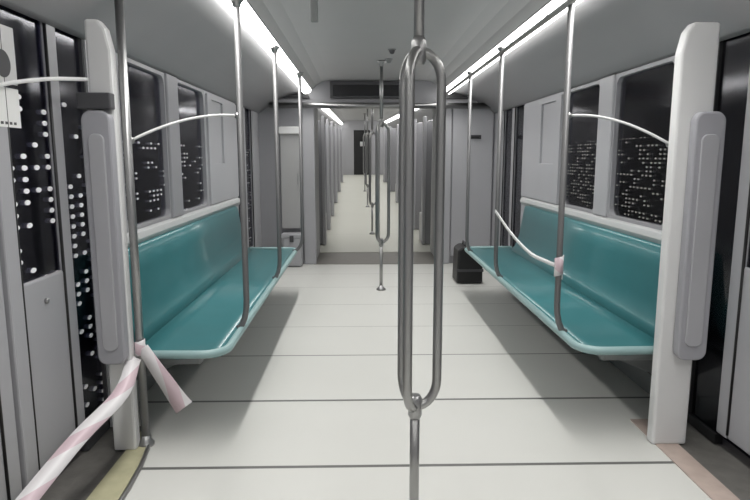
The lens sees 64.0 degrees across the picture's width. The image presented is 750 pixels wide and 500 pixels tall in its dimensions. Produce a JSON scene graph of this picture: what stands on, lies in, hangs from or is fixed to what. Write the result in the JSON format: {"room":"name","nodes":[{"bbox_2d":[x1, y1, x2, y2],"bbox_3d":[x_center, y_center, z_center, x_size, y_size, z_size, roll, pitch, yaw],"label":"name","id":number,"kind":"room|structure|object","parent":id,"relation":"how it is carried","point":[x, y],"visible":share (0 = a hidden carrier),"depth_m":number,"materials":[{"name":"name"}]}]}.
{"room":"train carriage","nodes":[
{"label":"train carriage","id":0,"kind":"room"},
{"bbox_2d":[82,39,261,426],"bbox_3d":[-1.410,-0.083,2.819,0.070,2.100,10.060,0,9,-1],"label":"wall","id":1,"kind":"structure","parent":0,"point":[216,107],"depth_m":5.64,"materials":[{"name":"grey plastic"}]},
{"bbox_2d":[0,266,21,499],"bbox_3d":[-1.377,0.058,1.844,0.052,1.980,0.690,0,9,-1],"label":"door","id":2,"kind":"structure","parent":1,"relation":"in","point":[10,474],"depth_m":2.22,"materials":[{"name":"grey metal"}]},
{"bbox_2d":[0,5,84,490],"bbox_3d":[-1.391,-0.039,2.472,0.052,1.980,0.510,0,9,-1],"label":"door","id":3,"kind":"structure","parent":1,"relation":"in","point":[36,258],"depth_m":2.48,"materials":[{"name":"grey metal"}]},
{"bbox_2d":[0,24,17,85],"bbox_3d":[-1.368,-0.718,2.185,0.006,0.210,0.200,0,9,-1],"label":"notice","id":4,"kind":"object","parent":3,"relation":"attached to","point":[7,53],"visible":0.98,"depth_m":2.23,"materials":[{"name":"grey paper"}]},
{"bbox_2d":[0,87,20,127],"bbox_3d":[-1.369,-0.528,2.214,0.005,0.145,0.200,0,9,-1],"label":"notice","id":5,"kind":"object","parent":3,"relation":"attached to","point":[12,96],"visible":0.98,"depth_m":2.25,"materials":[{"name":"white paper"}]},
{"bbox_2d":[1,121,16,124],"bbox_3d":[-1.367,-0.472,2.227,0.002,0.010,0.128,0,9,-1],"label":"print","id":6,"kind":"object","parent":5,"relation":"attached to","point":[2,122],"depth_m":2.25,"materials":[{"name":"white paper"}]},
{"bbox_2d":[0,77,87,86],"bbox_3d":[-1.315,-0.665,2.381,0.027,0.101,0.516,2,9,11],"label":"curved rail","id":7,"kind":"object","parent":3,"relation":"attached to","point":[29,80],"visible":1,"depth_m":2.38,"materials":[{"name":"white metal"}]},
{"bbox_2d":[55,28,109,450],"bbox_3d":[-1.406,-0.069,2.862,0.040,2.060,0.258,0,9,-1],"label":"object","id":8,"kind":"structure","parent":1,"relation":"in","point":[69,48],"depth_m":2.86,"materials":[{"name":"black glass"}]},
{"bbox_2d":[40,426,140,499],"bbox_3d":[-1.321,1.093,2.274,0.275,0.044,1.820,0,9,-1],"label":"trim","id":9,"kind":"structure","parent":1,"relation":"attached to","point":[86,470],"depth_m":2.71,"materials":[{"name":"grey metal"}]},
{"bbox_2d":[116,53,171,232],"bbox_3d":[-1.415,-0.631,3.645,0.062,0.960,0.820,0,9,-1],"label":"window","id":10,"kind":"structure","parent":1,"relation":"in","point":[147,99],"depth_m":3.77,"materials":[{"name":"grey glass"}]},
{"bbox_2d":[0,0,301,112],"bbox_3d":[-1.085,-1.146,2.661,0.590,0.350,10.060,0,9,-1],"label":"overhead panel","id":11,"kind":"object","parent":1,"relation":"attached to","point":[192,42],"depth_m":3.56,"materials":[{"name":"grey plastic"}]},
{"bbox_2d":[146,368,167,390],"bbox_3d":[-1.419,0.605,4.843,0.030,0.120,3.350,0,9,-1],"label":"baseboard","id":12,"kind":"structure","parent":1,"relation":"attached to","point":[151,381],"depth_m":3.68,"materials":[{"name":"grey metal"}]},
{"bbox_2d":[164,73,183,217],"bbox_3d":[-1.395,-0.713,4.159,0.030,0.965,0.240,0,9,-1],"label":"trim","id":13,"kind":"structure","parent":1,"relation":"attached to","point":[171,86],"depth_m":4.13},
{"bbox_2d":[127,197,239,247],"bbox_3d":[-1.389,-0.259,4.659,0.049,0.084,3.250,0,9,-1],"label":"trim","id":14,"kind":"structure","parent":1,"relation":"attached to","point":[146,233],"depth_m":4.20,"materials":[{"name":"grey"}]},
{"bbox_2d":[177,79,208,213],"bbox_3d":[-1.439,-0.787,4.652,0.062,0.960,0.780,0,9,-1],"label":"window","id":15,"kind":"structure","parent":1,"relation":"in","point":[190,98],"depth_m":4.76,"materials":[{"name":"grey glass"}]},
{"bbox_2d":[205,93,238,204],"bbox_3d":[-1.435,-0.945,5.701,0.022,0.940,1.180,0,9,-1],"label":"trim","id":16,"kind":"structure","parent":1,"relation":"attached to","point":[223,177],"depth_m":5.67,"materials":[{"name":"grey plastic"}]},
{"bbox_2d":[235,104,247,238],"bbox_3d":[-1.489,-0.682,6.621,0.052,1.980,0.500,0,9,-1],"label":"door","id":17,"kind":"structure","parent":1,"relation":"in","point":[235,104],"depth_m":6.58,"materials":[{"name":"grey metal"}]},
{"bbox_2d":[243,107,255,247],"bbox_3d":[-1.500,-0.760,7.125,0.052,1.980,0.500,0,9,-1],"label":"door","id":18,"kind":"structure","parent":1,"relation":"in","point":[247,113],"depth_m":7.21,"materials":[{"name":"black glass"}]},
{"bbox_2d":[315,108,319,257],"bbox_3d":[-0.842,-0.934,8.313,0.085,2.100,0.750,0,9,-1],"label":"wall","id":19,"kind":"structure","parent":0,"point":[316,109],"depth_m":8.35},
{"bbox_2d":[317,108,376,108],"bbox_3d":[0.016,-1.985,8.170,1.800,0.060,0.750,0,9,-1],"label":"ceiling","id":20,"kind":"structure","parent":0,"point":[317,108],"depth_m":8.51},
{"bbox_2d":[333,121,392,174],"bbox_3d":[-0.580,-4.570,26.606,3.180,2.442,0.181,0,9,-2],"label":"wall","id":21,"kind":"structure","parent":0,"point":[348,127],"depth_m":26.53,"materials":[{"name":"grey plastic"}]},
{"bbox_2d":[354,130,369,174],"bbox_3d":[-0.580,-4.329,26.649,0.720,1.950,0.130,0,9,-2],"label":"door","id":22,"kind":"structure","parent":21,"relation":"in","point":[358,134],"depth_m":26.63,"materials":[{"name":"black metal"}]},
{"bbox_2d":[330,109,398,122],"bbox_3d":[-0.286,-3.969,17.387,1.650,0.800,18.246,0,9,-2],"label":"ceiling","id":23,"kind":"structure","parent":0,"point":[344,115],"depth_m":18.19,"materials":[{"name":"grey plastic"}]},
{"bbox_2d":[322,109,342,124],"bbox_3d":[-1.168,-3.870,17.427,0.105,0.700,17.922,0,9,-2],"label":"light strip","id":24,"kind":"object","parent":23,"relation":"attached to","point":[328,111],"visible":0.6,"depth_m":15.15,"materials":[{"name":"grey plastic"}]},
{"bbox_2d":[384,109,417,122],"bbox_3d":[0.593,-3.878,17.483,0.105,0.700,17.922,0,9,-2],"label":"light strip","id":25,"kind":"object","parent":23,"relation":"attached to","point":[397,115],"visible":0.24,"depth_m":18.15,"materials":[{"name":"grey plastic"}]},
{"bbox_2d":[320,175,430,252],"bbox_3d":[-0.288,-1.637,17.828,3.180,0.665,18.242,0,9,-2],"label":"floor","id":26,"kind":"structure","parent":0,"point":[350,229],"depth_m":12.03,"materials":[{"name":"plastic"}]},
{"bbox_2d":[318,116,326,244],"bbox_3d":[-1.154,-1.089,9.457,0.765,1.979,0.604,0,9,-2],"label":"screen","id":27,"kind":"object","parent":26,"relation":"on","point":[321,124],"visible":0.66,"depth_m":9.22,"materials":[{"name":"grey plastic"}]},
{"bbox_2d":[325,119,330,229],"bbox_3d":[-1.204,-1.377,10.979,0.765,1.979,0.604,0,9,-2],"label":"screen","id":28,"kind":"object","parent":26,"relation":"on","point":[327,147],"visible":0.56,"depth_m":10.74,"materials":[{"name":"grey plastic"}]},
{"bbox_2d":[329,121,333,215],"bbox_3d":[-1.264,-1.730,12.845,0.765,1.979,0.604,0,9,-2],"label":"screen","id":29,"kind":"object","parent":26,"relation":"on","point":[331,122],"visible":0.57,"depth_m":12.61,"materials":[{"name":"grey plastic"}]},
{"bbox_2d":[333,124,337,202],"bbox_3d":[-1.347,-2.213,15.398,0.765,1.979,0.604,0,9,-2],"label":"screen","id":30,"kind":"object","parent":26,"relation":"on","point":[335,127],"visible":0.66,"depth_m":15.13,"materials":[{"name":"grey plastic"}]},
{"bbox_2d":[337,126,340,191],"bbox_3d":[-1.450,-2.808,18.541,0.765,1.979,0.604,0,9,-2],"label":"screen","id":31,"kind":"object","parent":26,"relation":"on","point":[338,128],"visible":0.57,"depth_m":18.30,"materials":[{"name":"grey plastic"}]},
{"bbox_2d":[340,128,342,181],"bbox_3d":[-1.574,-3.532,22.371,0.765,1.979,0.604,0,9,-2],"label":"screen","id":32,"kind":"object","parent":26,"relation":"on","point":[341,130],"visible":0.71,"depth_m":22.11,"materials":[{"name":"grey plastic"}]},
{"bbox_2d":[363,113,367,191],"bbox_3d":[-0.294,-2.979,18.417,0.152,2.361,0.202,-1,9,-6],"label":"pole","id":33,"kind":"object","parent":26,"relation":"on","point":[364,113],"visible":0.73,"depth_m":18.37,"materials":[{"name":"silver metal"}]},
{"bbox_2d":[365,109,369,206],"bbox_3d":[-0.160,-2.199,14.293,0.152,2.361,0.202,-1,9,-6],"label":"pole","id":34,"kind":"object","parent":26,"relation":"on","point":[367,133],"visible":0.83,"depth_m":14.22,"materials":[{"name":"silver metal"}]},
{"bbox_2d":[369,109,374,234],"bbox_3d":[-0.029,-1.438,10.266,0.152,2.361,0.202,-1,9,-6],"label":"pole","id":35,"kind":"object","parent":26,"relation":"on","point":[372,132],"visible":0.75,"depth_m":10.21,"materials":[{"name":"silver metal"}]},
{"bbox_2d":[383,128,386,181],"bbox_3d":[0.690,-3.543,22.442,0.765,1.979,0.604,0,9,-2],"label":"screen","id":36,"kind":"object","parent":26,"relation":"on","point":[384,130],"visible":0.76,"depth_m":22.19,"materials":[{"name":"grey plastic"}]},
{"bbox_2d":[389,126,395,191],"bbox_3d":[0.814,-2.819,18.612,0.765,1.979,0.604,0,9,-2],"label":"screen","id":37,"kind":"object","parent":26,"relation":"on","point":[393,130],"visible":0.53,"depth_m":18.34,"materials":[{"name":"grey plastic"}]},
{"bbox_2d":[395,124,398,202],"bbox_3d":[0.916,-2.224,15.470,0.765,1.979,0.604,0,9,-2],"label":"screen","id":38,"kind":"object","parent":26,"relation":"on","point":[397,125],"visible":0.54,"depth_m":15.20,"materials":[{"name":"grey plastic"}]},
{"bbox_2d":[413,119,422,229],"bbox_3d":[1.060,-1.388,11.050,0.765,1.979,0.604,0,9,-2],"label":"screen","id":39,"kind":"object","parent":26,"relation":"on","point":[418,126],"visible":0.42,"depth_m":10.77,"materials":[{"name":"grey plastic"}]},
{"bbox_2d":[419,116,431,244],"bbox_3d":[1.109,-1.100,9.528,0.765,1.979,0.604,0,9,-2],"label":"screen","id":40,"kind":"object","parent":26,"relation":"on","point":[425,214],"visible":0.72,"depth_m":9.27,"materials":[{"name":"grey plastic"}]},
{"bbox_2d":[258,80,494,263],"bbox_3d":[0.026,-1.037,7.867,3.180,2.440,0.140,0,9,-1],"label":"wall","id":41,"kind":"structure","parent":0,"point":[425,91],"depth_m":7.70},
{"bbox_2d":[279,127,300,227],"bbox_3d":[-1.091,-0.926,7.739,0.280,1.300,0.105,0,9,-1],"label":"locker","id":42,"kind":"object","parent":41,"relation":"attached to","point":[289,136],"visible":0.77,"depth_m":7.72,"materials":[{"name":"plastic"}]},
{"bbox_2d":[281,93,309,98],"bbox_3d":[-1.032,-1.966,7.611,0.400,0.085,0.041,0,9,-1],"label":"air vent","id":43,"kind":"object","parent":41,"relation":"in","point":[292,96],"visible":0.42,"depth_m":7.60,"materials":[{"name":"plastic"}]},
{"bbox_2d":[330,81,398,98],"bbox_3d":[-0.062,-2.030,7.614,1.020,0.210,0.061,0,9,-1],"label":"display panel","id":44,"kind":"object","parent":41,"relation":"attached to","point":[338,89],"visible":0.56,"depth_m":7.58,"materials":[{"name":"grey plastic"}]},
{"bbox_2d":[314,252,433,264],"bbox_3d":[0.017,0.114,8.445,1.660,0.028,1.050,0,9,-1],"label":"trim","id":45,"kind":"structure","parent":41,"relation":"attached to","point":[352,257],"depth_m":8.33,"materials":[{"name":"grey metal"}]},
{"bbox_2d":[302,108,451,263],"bbox_3d":[0.028,-0.836,7.812,1.920,2.060,0.070,0,9,-1],"label":"trim","id":46,"kind":"structure","parent":41,"relation":"attached to","point":[308,114],"depth_m":7.77,"materials":[{"name":"grey plastic"}]},
{"bbox_2d":[269,102,490,108],"bbox_3d":[0.099,-1.825,7.599,2.860,0.072,0.161,0,9,-1],"label":"crossbar","id":47,"kind":"object","parent":41,"relation":"attached to","point":[271,104],"visible":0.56,"depth_m":7.52,"materials":[{"name":"silver metal"}]},
{"bbox_2d":[446,92,467,98],"bbox_3d":[1.088,-1.994,7.657,0.400,0.125,0.041,0,9,-1],"label":"air vent","id":48,"kind":"object","parent":41,"relation":"in","point":[452,95],"visible":0.33,"depth_m":7.65,"materials":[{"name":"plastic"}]},
{"bbox_2d":[450,109,493,255],"bbox_3d":[1.262,-0.891,7.837,0.530,1.960,0.040,0,9,-1],"label":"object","id":49,"kind":"structure","parent":41,"relation":"attached to","point":[482,120],"depth_m":7.81,"materials":[{"name":"grey plastic"}]},
{"bbox_2d":[471,135,480,138],"bbox_3d":[1.293,-1.453,7.711,0.150,0.050,0.047,0,9,-1],"label":"handle","id":50,"kind":"object","parent":41,"relation":"attached to","point":[472,136],"visible":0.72,"depth_m":7.71,"materials":[{"name":"black plastic"}]},
{"bbox_2d":[248,0,549,88],"bbox_3d":[0.144,-1.365,2.656,1.650,0.195,10.060,0,9,-1],"label":"ceiling","id":51,"kind":"structure","parent":0,"point":[347,41],"depth_m":4.58,"materials":[{"name":"grey plastic"}]},
{"bbox_2d":[221,0,310,93],"bbox_3d":[-0.735,-1.252,2.613,0.105,0.106,9.960,0,9,-1],"label":"light strip","id":52,"kind":"object","parent":51,"relation":"attached to","point":[249,18],"visible":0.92,"depth_m":4.06,"materials":[{"name":"grey plastic"}]},
{"bbox_2d":[310,0,317,22],"bbox_3d":[-0.323,-1.338,3.176,0.090,0.251,0.100,0,9,-1],"label":"bracket","id":53,"kind":"object","parent":51,"relation":"hanging from","point":[313,3],"visible":1,"depth_m":3.17,"materials":[{"name":"grey metal"}]},
{"bbox_2d":[385,58,392,62],"bbox_3d":[0.137,-1.871,5.938,0.081,0.043,0.081,0,9,-1],"label":"ceiling sensor","id":54,"kind":"object","parent":51,"relation":"attached to","point":[388,60],"visible":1,"depth_m":5.92,"materials":[{"name":"grey plastic"}]},
{"bbox_2d":[446,0,582,93],"bbox_3d":[1.025,-1.258,2.653,0.105,0.106,9.960,0,9,-1],"label":"light strip","id":55,"kind":"object","parent":51,"relation":"attached to","point":[551,5],"visible":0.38,"depth_m":4.06,"materials":[{"name":"grey plastic"}]},
{"bbox_2d":[446,0,576,94],"bbox_3d":[0.964,-1.380,3.807,0.052,0.062,7.500,0,9,-1],"label":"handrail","id":56,"kind":"object","parent":55,"relation":"attached to","point":[563,6],"visible":0.91,"depth_m":3.85,"materials":[{"name":"silver metal"}]},
{"bbox_2d":[124,263,711,499],"bbox_3d":[0.144,0.979,3.020,3.180,0.060,10.060,0,9,-1],"label":"floor","id":57,"kind":"structure","parent":0,"point":[308,402],"depth_m":3.31,"materials":[{"name":"tile"}]},
{"bbox_2d":[76,19,139,449],"bbox_3d":[-1.216,-0.015,2.739,0.145,1.990,0.128,0,9,-1],"label":"post","id":58,"kind":"object","parent":57,"relation":"on","point":[100,125],"visible":1,"depth_m":2.67,"materials":[{"name":"plastic"}]},
{"bbox_2d":[86,432,144,499],"bbox_3d":[-1.109,1.064,2.254,0.151,0.006,1.780,0,9,-1],"label":"trim","id":59,"kind":"structure","parent":57,"relation":"on","point":[111,487],"depth_m":2.64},
{"bbox_2d":[114,0,154,446],"bbox_3d":[-1.127,-0.109,2.791,0.080,2.160,0.080,0,9,-1],"label":"pole","id":60,"kind":"object","parent":57,"relation":"on","point":[145,439],"visible":0.94,"depth_m":2.77,"materials":[{"name":"silver metal"}]},
{"bbox_2d":[15,356,140,499],"bbox_3d":[-1.181,0.772,2.301,0.109,0.380,1.186,1,9,6],"label":"barrier tape","id":61,"kind":"object","parent":60,"relation":"attached to","point":[36,488],"visible":0.97,"depth_m":2.41,"materials":[{"name":"plastic"}]},
{"bbox_2d":[134,339,145,356],"bbox_3d":[-1.127,0.476,2.881,0.050,0.106,0.050,0,9,-1],"label":"barrier tape","id":62,"kind":"object","parent":60,"relation":"attached to","point":[139,345],"visible":0.81,"depth_m":2.86,"materials":[{"name":"white plastic"}]},
{"bbox_2d":[140,344,191,412],"bbox_3d":[-1.010,0.626,2.891,0.238,0.358,0.026,-1,9,-8],"label":"barrier tape","id":63,"kind":"object","parent":60,"relation":"hanging from","point":[175,395],"visible":1,"depth_m":2.89,"materials":[{"name":"plastic"}]},
{"bbox_2d":[132,113,238,143],"bbox_3d":[-0.926,-0.606,2.963,0.039,0.176,0.620,8,12,42],"label":"curved rail","id":64,"kind":"object","parent":60,"relation":"attached to","point":[235,115],"visible":0.88,"depth_m":2.94,"materials":[{"name":"grey metal"}]},
{"bbox_2d":[118,434,151,499],"bbox_3d":[-1.063,1.060,2.261,0.112,0.022,1.792,-1,9,-6],"label":"trim","id":65,"kind":"structure","parent":57,"relation":"on","point":[147,448],"depth_m":2.66,"materials":[{"name":"silver metal"}]},
{"bbox_2d":[128,206,297,412],"bbox_3d":[-1.073,0.243,4.578,0.643,0.913,3.421,0,9,-1],"label":"seat","id":66,"kind":"object","parent":57,"relation":"on","point":[191,275],"visible":0.84,"depth_m":3.84,"materials":[{"name":"teal plastic"}]},
{"bbox_2d":[230,0,248,328],"bbox_3d":[-0.722,-0.423,3.207,0.099,1.765,0.076,0,9,-1],"label":"pole","id":67,"kind":"object","parent":66,"relation":"on","point":[236,4],"visible":0.94,"depth_m":3.19,"materials":[{"name":"silver metal"}]},
{"bbox_2d":[270,46,281,278],"bbox_3d":[-0.753,-0.633,4.561,0.099,1.765,0.076,0,9,-1],"label":"pole","id":68,"kind":"object","parent":66,"relation":"on","point":[274,49],"visible":0.93,"depth_m":4.54,"materials":[{"name":"silver metal"}]},
{"bbox_2d":[292,72,303,250],"bbox_3d":[-0.762,-0.844,5.925,0.141,1.766,0.076,0,9,-1],"label":"pole","id":69,"kind":"object","parent":66,"relation":"on","point":[299,74],"visible":0.96,"depth_m":5.91,"materials":[{"name":"silver metal"}]},
{"bbox_2d":[281,232,302,266],"bbox_3d":[-1.063,-0.006,7.758,0.270,0.425,0.230,0,9,-1],"label":"equipment box","id":70,"kind":"object","parent":57,"relation":"on","point":[289,239],"visible":0.76,"depth_m":7.66,"materials":[{"name":"grey plastic"}]},
{"bbox_2d":[375,60,389,290],"bbox_3d":[0.082,-0.741,6.221,0.154,2.359,0.167,0,9,-1],"label":"pole","id":71,"kind":"object","parent":57,"relation":"on","point":[381,63],"visible":1,"depth_m":6.21,"materials":[{"name":"silver metal"}]},
{"bbox_2d":[397,0,446,499],"bbox_3d":[0.161,-0.096,2.061,0.154,2.359,0.167,0,9,-1],"label":"pole","id":72,"kind":"object","parent":57,"relation":"on","point":[418,54],"visible":1,"depth_m":2.05,"materials":[{"name":"silver metal"}]},
{"bbox_2d":[452,240,483,282],"bbox_3d":[1.050,0.124,6.811,0.300,0.459,0.348,0,9,-1],"label":"case","id":73,"kind":"object","parent":57,"relation":"on","point":[466,269],"visible":0.88,"depth_m":6.66,"materials":[{"name":"black plastic"}]},
{"bbox_2d":[464,206,660,372],"bbox_3d":[1.283,0.233,4.641,0.643,0.913,3.421,0,9,-1],"label":"seat","id":74,"kind":"object","parent":57,"relation":"on","point":[609,284],"visible":0.8,"depth_m":3.88,"materials":[{"name":"teal plastic"}]},
{"bbox_2d":[465,71,472,250],"bbox_3d":[0.929,-0.838,5.884,0.099,1.765,0.076,0,9,-1],"label":"pole","id":75,"kind":"object","parent":74,"relation":"on","point":[468,72],"visible":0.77,"depth_m":5.87,"materials":[{"name":"silver metal"}]},
{"bbox_2d":[494,46,504,277],"bbox_3d":[0.959,-0.639,4.600,0.099,1.765,0.076,0,9,-1],"label":"pole","id":76,"kind":"object","parent":74,"relation":"on","point":[501,67],"visible":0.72,"depth_m":4.58,"materials":[{"name":"silver metal"}]},
{"bbox_2d":[554,2,574,332],"bbox_3d":[0.994,-0.411,3.128,0.099,1.765,0.076,0,9,-1],"label":"pole","id":77,"kind":"object","parent":74,"relation":"on","point":[570,17],"visible":0.8,"depth_m":3.10,"materials":[{"name":"silver metal"}]},
{"bbox_2d":[495,209,555,266],"bbox_3d":[0.970,-0.089,3.916,0.058,0.226,1.480,0,9,-1],"label":"barrier tape","id":78,"kind":"object","parent":77,"relation":"attached to","point":[530,253],"visible":1,"depth_m":3.99,"materials":[{"name":"white plastic"}]},
{"bbox_2d":[554,255,563,279],"bbox_3d":[0.982,0.092,3.206,0.046,0.136,0.046,0,9,-1],"label":"barrier tape","id":79,"kind":"object","parent":77,"relation":"attached to","point":[559,262],"visible":0.95,"depth_m":3.19,"materials":[{"name":"plastic"}]},
{"bbox_2d":[568,112,668,146],"bbox_3d":[1.202,-0.598,2.974,0.515,0.186,0.041,5,10,31],"label":"curved rail","id":80,"kind":"object","parent":77,"relation":"attached to","point":[570,115],"visible":0.82,"depth_m":2.97,"materials":[{"name":"grey metal"}]},
{"bbox_2d":[630,419,739,499],"bbox_3d":[1.451,1.077,2.337,0.110,0.056,1.820,0,9,-1],"label":"trim","id":81,"kind":"structure","parent":57,"relation":"on","point":[711,486],"depth_m":2.70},
{"bbox_2d":[647,22,725,443],"bbox_3d":[1.461,-0.024,2.800,0.200,1.990,0.128,0,9,-1],"label":"post","id":82,"kind":"object","parent":57,"relation":"on","point":[697,132],"visible":1,"depth_m":2.75,"materials":[{"name":"plastic"}]},
{"bbox_2d":[430,117,432,250],"bbox_3d":[0.002,-1.183,8.703,3.180,2.443,0.221,0,9,-2],"label":"wall","id":83,"kind":"structure","parent":0,"point":[432,117],"depth_m":8.82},
{"bbox_2d":[431,109,435,255],"bbox_3d":[0.873,-0.940,8.352,0.085,2.100,0.750,0,9,-1],"label":"wall","id":84,"kind":"structure","parent":0,"point":[434,110],"depth_m":8.51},
{"bbox_2d":[491,56,673,373],"bbox_3d":[1.699,-0.094,2.890,0.070,2.100,10.060,0,9,-1],"label":"wall","id":85,"kind":"structure","parent":0,"point":[549,109],"depth_m":5.65,"materials":[{"name":"grey plastic"}]},
{"bbox_2d":[499,108,513,245],"bbox_3d":[1.587,-0.771,7.196,0.052,1.980,0.500,0,9,-1],"label":"door","id":86,"kind":"structure","parent":85,"relation":"in","point":[508,115],"depth_m":7.26,"materials":[{"name":"grey metal"}]},
{"bbox_2d":[509,104,525,246],"bbox_3d":[1.599,-0.693,6.692,0.052,1.980,0.500,0,9,-1],"label":"door","id":87,"kind":"structure","parent":85,"relation":"in","point":[516,207],"depth_m":6.76,"materials":[{"name":"grey metal"}]},
{"bbox_2d":[521,94,563,203],"bbox_3d":[1.586,-0.955,5.770,0.022,0.940,1.180,0,9,-1],"label":"wall panel","id":88,"kind":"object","parent":85,"relation":"attached to","point":[540,181],"depth_m":5.75,"materials":[{"name":"grey plastic"}]},
{"bbox_2d":[565,80,599,213],"bbox_3d":[1.638,-0.798,4.723,0.062,0.960,0.780,0,9,-1],"label":"window","id":89,"kind":"structure","parent":85,"relation":"in","point":[582,135],"depth_m":4.75,"materials":[{"name":"grey glass"}]},
{"bbox_2d":[520,197,661,244],"bbox_3d":[1.591,-0.269,4.728,0.049,0.084,3.250,0,9,-1],"label":"trim","id":90,"kind":"structure","parent":85,"relation":"attached to","point":[653,235],"depth_m":4.16,"materials":[{"name":"grey"}]},
{"bbox_2d":[453,0,749,112],"bbox_3d":[1.374,-1.155,2.718,0.590,0.350,10.060,0,9,-1],"label":"overhead panel","id":91,"kind":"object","parent":85,"relation":"attached to","point":[611,37],"depth_m":3.68,"materials":[{"name":"grey plastic"}]},
{"bbox_2d":[593,74,615,216],"bbox_3d":[1.618,-0.724,4.228,0.030,0.965,0.240,0,9,-1],"label":"trim","id":92,"kind":"structure","parent":85,"relation":"attached to","point":[607,84],"depth_m":4.20,"materials":[{"name":"grey plastic"}]},
{"bbox_2d":[608,360,651,394],"bbox_3d":[1.620,0.595,4.913,0.030,0.120,3.350,0,9,-1],"label":"baseboard","id":93,"kind":"structure","parent":85,"relation":"attached to","point":[642,378],"depth_m":3.75,"materials":[{"name":"grey"}]},
{"bbox_2d":[608,56,674,229],"bbox_3d":[1.662,-0.642,3.715,0.062,0.960,0.820,0,9,-1],"label":"window","id":94,"kind":"structure","parent":85,"relation":"in","point":[643,95],"depth_m":3.74,"materials":[{"name":"grey glass"}]},
{"bbox_2d":[687,32,749,443],"bbox_3d":[1.693,-0.080,2.933,0.040,2.060,0.258,0,9,-1],"label":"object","id":95,"kind":"structure","parent":85,"relation":"in","point":[733,61],"depth_m":2.92,"materials":[{"name":"black glass"}]},
{"bbox_2d":[716,71,749,454],"bbox_3d":[1.696,-0.050,2.542,0.052,1.980,0.510,0,9,-1],"label":"door","id":96,"kind":"structure","parent":85,"relation":"in","point":[733,419],"depth_m":2.76,"materials":[{"name":"grey metal"}]},
{"bbox_2d":[679,422,749,499],"bbox_3d":[1.643,1.082,2.342,0.275,0.044,1.820,0,9,-1],"label":"floor","id":97,"kind":"structure","parent":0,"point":[724,461],"depth_m":2.81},
{"bbox_2d":[723,437,749,457],"bbox_3d":[-0.464,-0.542,20.149,80.000,0.100,80.000,0,9,-1],"label":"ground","id":98,"kind":"structure","parent":0,"point":[727,439],"depth_m":5.22,"materials":[{"name":"black"}]},
{"bbox_3d":[-1.841,-2.691,17.578,0.070,2.100,18.250,0,11,-2],"label":"wall","id":99,"kind":"structure","parent":0,"visible":0},
{"bbox_2d":[318,109,339,125],"bbox_3d":[-1.515,-3.749,17.389,0.590,0.955,18.252,0,9,-2],"label":"trim","id":100,"kind":"structure","parent":99,"relation":"attached to","point":[321,112],"depth_m":15.84,"materials":[{"name":"grey plastic"}]},
{"bbox_3d":[1.267,-2.706,17.676,0.070,2.100,18.250,0,11,-2],"label":"wall","id":101,"kind":"structure","parent":0,"visible":0},
{"bbox_2d":[387,109,432,127],"bbox_3d":[0.943,-3.761,17.466,0.590,0.955,18.252,0,9,-2],"label":"trim","id":102,"kind":"structure","parent":101,"relation":"attached to","point":[419,113],"depth_m":13.49,"materials":[{"name":"grey plastic"}]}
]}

